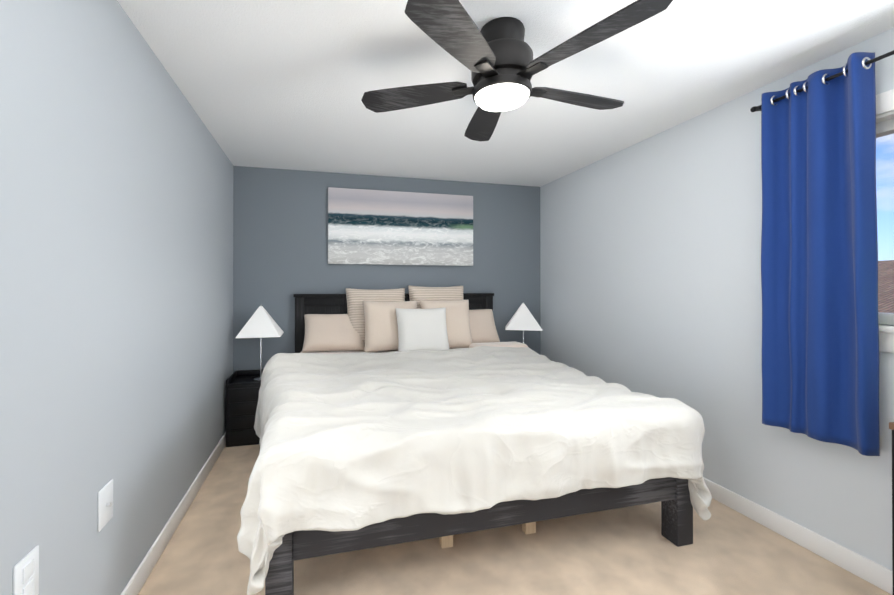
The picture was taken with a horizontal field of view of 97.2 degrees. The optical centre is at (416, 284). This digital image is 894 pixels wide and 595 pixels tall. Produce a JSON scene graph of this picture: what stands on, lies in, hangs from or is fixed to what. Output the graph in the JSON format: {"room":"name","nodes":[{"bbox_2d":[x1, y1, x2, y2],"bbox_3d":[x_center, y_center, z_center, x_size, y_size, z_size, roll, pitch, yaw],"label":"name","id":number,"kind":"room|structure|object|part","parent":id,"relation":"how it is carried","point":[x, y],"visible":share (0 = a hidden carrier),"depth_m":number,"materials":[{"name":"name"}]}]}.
{"room":"bedroom","nodes":[
{"label":"bedroom","id":0,"kind":"room"},
{"bbox_2d":[0,0,232,594],"bbox_3d":[-1.153,0.109,1.219,0.120,2.440,5.160,0,0,-14],"label":"wall","id":1,"kind":"structure","parent":0,"point":[116,265],"depth_m":1.42,"materials":[{"name":"grey paint"}]},
{"bbox_2d":[13,545,38,594],"bbox_3d":[-1.047,0.797,1.056,0.009,0.138,0.090,0,0,-14],"label":"duplex electrical outlet","id":2,"kind":"object","parent":1,"relation":"attached to","point":[26,575],"visible":1,"depth_m":1.05,"materials":[{"name":"white plastic"}]},
{"bbox_2d":[97,479,112,531],"bbox_3d":[-1.139,0.812,1.451,0.022,0.143,0.100,0,0,-14],"label":"outlet","id":3,"kind":"object","parent":1,"relation":"attached to","point":[105,504],"visible":1,"depth_m":1.44,"materials":[{"name":"white plastic"}]},
{"bbox_2d":[121,432,225,594],"bbox_3d":[-1.088,1.279,1.229,0.014,0.100,4.920,0,0,-14],"label":"baseboard","id":4,"kind":"structure","parent":1,"relation":"attached to","point":[137,581],"depth_m":2.04,"materials":[{"name":"white wood"}]},
{"bbox_2d":[233,166,540,372],"bbox_3d":[-0.167,0.123,4.061,3.167,2.440,0.120,0,0,-14],"label":"wall","id":5,"kind":"structure","parent":0,"point":[280,237],"depth_m":3.82,"materials":[{"name":"grey paint"}]},
{"bbox_2d":[328,187,472,265],"bbox_3d":[-0.130,-0.572,3.991,1.497,0.739,0.036,0,0,-14],"label":"picture","id":6,"kind":"object","parent":5,"relation":"attached to","point":[373,227],"visible":0.86,"depth_m":3.96,"materials":[{"name":"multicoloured fabric"}]},
{"bbox_2d":[117,0,893,186],"bbox_3d":[0.466,-1.159,1.628,3.457,0.100,5.160,0,0,-14],"label":"ceiling","id":7,"kind":"structure","parent":0,"point":[280,84],"depth_m":2.04,"materials":[{"name":"white paint"}]},
{"bbox_2d":[361,0,672,141],"bbox_3d":[0.406,-0.946,1.743,1.234,0.323,1.258,0,0,-14],"label":"fan","id":8,"kind":"object","parent":7,"relation":"hanging from","point":[495,56],"visible":1,"depth_m":1.60,"materials":[{"name":"black wood"}]},
{"bbox_3d":[0.381,-0.983,1.724,0.415,0.249,0.423,0,0,-14],"label":"motor","id":9,"kind":"part","parent":8,"relation":"part of","materials":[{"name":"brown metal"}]},
{"bbox_2d":[138,444,891,594],"bbox_3d":[0.466,1.381,1.615,3.457,0.100,5.160,0,0,-14],"label":"floor","id":10,"kind":"structure","parent":0,"point":[631,550],"depth_m":1.89,"materials":[{"name":"carpet"}]},
{"bbox_2d":[226,369,263,446],"bbox_3d":[-1.375,1.063,3.475,0.490,0.555,0.395,0,0,-14],"label":"nightstand","id":11,"kind":"object","parent":10,"relation":"on","point":[242,390],"visible":0.56,"depth_m":3.26,"materials":[{"name":"black paint"}]},
{"bbox_2d":[236,304,283,380],"bbox_3d":[-1.374,0.504,3.470,0.356,0.668,0.356,0,0,-14],"label":"lamp","id":12,"kind":"object","parent":11,"relation":"on","point":[261,323],"visible":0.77,"depth_m":3.36,"materials":[{"name":"white fabric"},{"name":"chrome"}]},
{"bbox_3d":[-1.374,0.504,3.470,0.124,0.668,0.124,0,0,-14],"label":"stem","id":13,"kind":"part","parent":12,"relation":"part of","materials":[{"name":"silver metal"}]},
{"bbox_3d":[-1.374,0.318,3.471,0.356,0.255,0.356,0,0,-14],"label":"lamp shade","id":14,"kind":"part","parent":12,"relation":"part of","materials":[{"name":"white fabric"}]},
{"bbox_2d":[237,285,711,594],"bbox_3d":[0.096,0.669,2.809,2.474,1.336,2.407,0,0,-14],"label":"bed","id":15,"kind":"object","parent":10,"relation":"on","point":[385,417],"visible":1,"depth_m":1.85,"materials":[{"name":"white fabric"}]},
{"bbox_2d":[302,314,364,351],"bbox_3d":[-0.763,0.441,3.654,0.600,0.400,0.165,0,-30,-10],"label":"pillow","id":16,"kind":"object","parent":15,"relation":"on","point":[320,332],"depth_m":3.58,"materials":[{"name":"beige fabric"}]},
{"bbox_2d":[300,348,455,353],"bbox_3d":[-0.044,0.644,3.635,2.010,0.062,0.558,0,0,-14],"label":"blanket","id":17,"kind":"object","parent":15,"relation":"on","point":[341,350],"depth_m":3.57,"materials":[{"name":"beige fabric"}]},
{"bbox_2d":[363,301,416,351],"bbox_3d":[-0.228,0.373,3.588,0.540,0.500,0.167,0,-16,-14],"label":"pillow","id":18,"kind":"object","parent":15,"relation":"on","point":[380,326],"depth_m":3.50,"materials":[{"name":"beige fabric"}]},
{"bbox_3d":[-0.171,0.715,3.938,2.028,1.255,0.087,0,0,-14],"label":"headboard","id":19,"kind":"part","parent":15,"relation":"part of","materials":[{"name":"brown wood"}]},
{"bbox_2d":[395,308,448,350],"bbox_3d":[0.056,0.404,3.483,0.500,0.440,0.154,0,-18,-14],"label":"pillow","id":20,"kind":"object","parent":15,"relation":"on","point":[425,329],"depth_m":3.42,"materials":[{"name":"white fabric"}]},
{"bbox_2d":[420,300,471,347],"bbox_3d":[0.283,0.371,3.708,0.520,0.500,0.163,0,-14,-14],"label":"pillow","id":21,"kind":"object","parent":15,"relation":"on","point":[459,334],"depth_m":3.66,"materials":[{"name":"beige fabric"}]},
{"bbox_3d":[0.153,1.144,2.839,2.070,0.385,2.203,0,0,-14],"label":"frame","id":22,"kind":"part","parent":15,"relation":"part of","materials":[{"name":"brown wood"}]},
{"bbox_2d":[469,309,499,342],"bbox_3d":[0.556,0.429,3.978,0.600,0.420,0.166,0,-28,-17],"label":"pillow","id":23,"kind":"object","parent":15,"relation":"on","point":[482,324],"depth_m":3.93,"materials":[{"name":"beige fabric"}]},
{"bbox_2d":[469,341,527,347],"bbox_3d":[0.759,0.600,3.643,0.523,0.118,0.249,0,0,-14],"label":"sheet","id":24,"kind":"object","parent":15,"relation":"on","point":[514,344],"depth_m":3.58,"materials":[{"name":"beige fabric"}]},
{"bbox_2d":[889,422,893,594],"bbox_3d":[2.003,0.912,0.983,0.367,0.832,0.995,0,0,-14],"label":"dresser","id":25,"kind":"object","parent":10,"relation":"on","point":[891,425],"visible":1,"depth_m":1.42,"materials":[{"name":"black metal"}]},
{"bbox_3d":[1.177,1.066,4.110,0.490,0.555,0.395,0,0,-14],"label":"nightstand","id":26,"kind":"object","parent":10,"relation":"on","visible":0},
{"bbox_2d":[505,302,542,343],"bbox_3d":[1.095,0.507,4.028,0.356,0.668,0.356,0,0,13],"label":"lamp","id":27,"kind":"object","parent":26,"relation":"on","point":[523,318],"visible":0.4,"depth_m":3.91,"materials":[{"name":"white fabric"}]},
{"bbox_3d":[1.095,0.320,4.029,0.479,0.255,0.479,0,0,-14],"label":"lamp shade","id":28,"kind":"part","parent":27,"relation":"part of","materials":[{"name":"white fabric"}]},
{"bbox_2d":[540,28,893,569],"bbox_3d":[2.056,0.113,2.017,0.160,2.440,5.160,0,0,-14],"label":"wall","id":29,"kind":"structure","parent":0,"point":[650,265],"depth_m":2.52,"materials":[{"name":"white paint"}]},
{"bbox_2d":[703,477,892,594],"bbox_3d":[1.972,1.283,1.991,0.014,0.100,4.920,0,0,-14],"label":"baseboard","id":30,"kind":"structure","parent":29,"relation":"attached to","point":[869,570],"depth_m":1.97,"materials":[{"name":"white wood"}]},
{"bbox_2d":[750,50,893,455],"bbox_3d":[2.095,-0.140,1.213,0.150,1.738,1.938,0,0,-14],"label":"curtain","id":31,"kind":"object","parent":29,"relation":"attached to","point":[820,322],"visible":1,"depth_m":1.83,"materials":[{"name":"blue fabric"}]},
{"bbox_3d":[2.112,-0.952,1.221,0.115,0.048,1.938,0,0,-14],"label":"rod","id":32,"kind":"part","parent":31,"relation":"part of","materials":[{"name":"black metal"}]},
{"bbox_2d":[876,89,893,352],"bbox_3d":[2.180,-0.275,1.396,0.160,1.131,1.470,0,0,-14],"label":"window","id":33,"kind":"structure","parent":29,"relation":"in","point":[884,121],"depth_m":1.72,"materials":[{"name":"white"}]},
{"bbox_3d":[2.222,-0.281,1.406,0.006,0.814,1.126,0,0,-14],"label":"glass","id":34,"kind":"part","parent":33,"relation":"part of","materials":[{"name":"clear glass"}]},
{"label":"outside","id":35,"kind":"structure","parent":0,"visible":0},
{"bbox_2d":[878,260,893,312],"bbox_3d":[7.462,1.979,5.352,9.400,4.740,11.000,0,0,-14],"label":"roof","id":36,"kind":"structure","parent":35,"point":[883,268],"depth_m":5.11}
]}

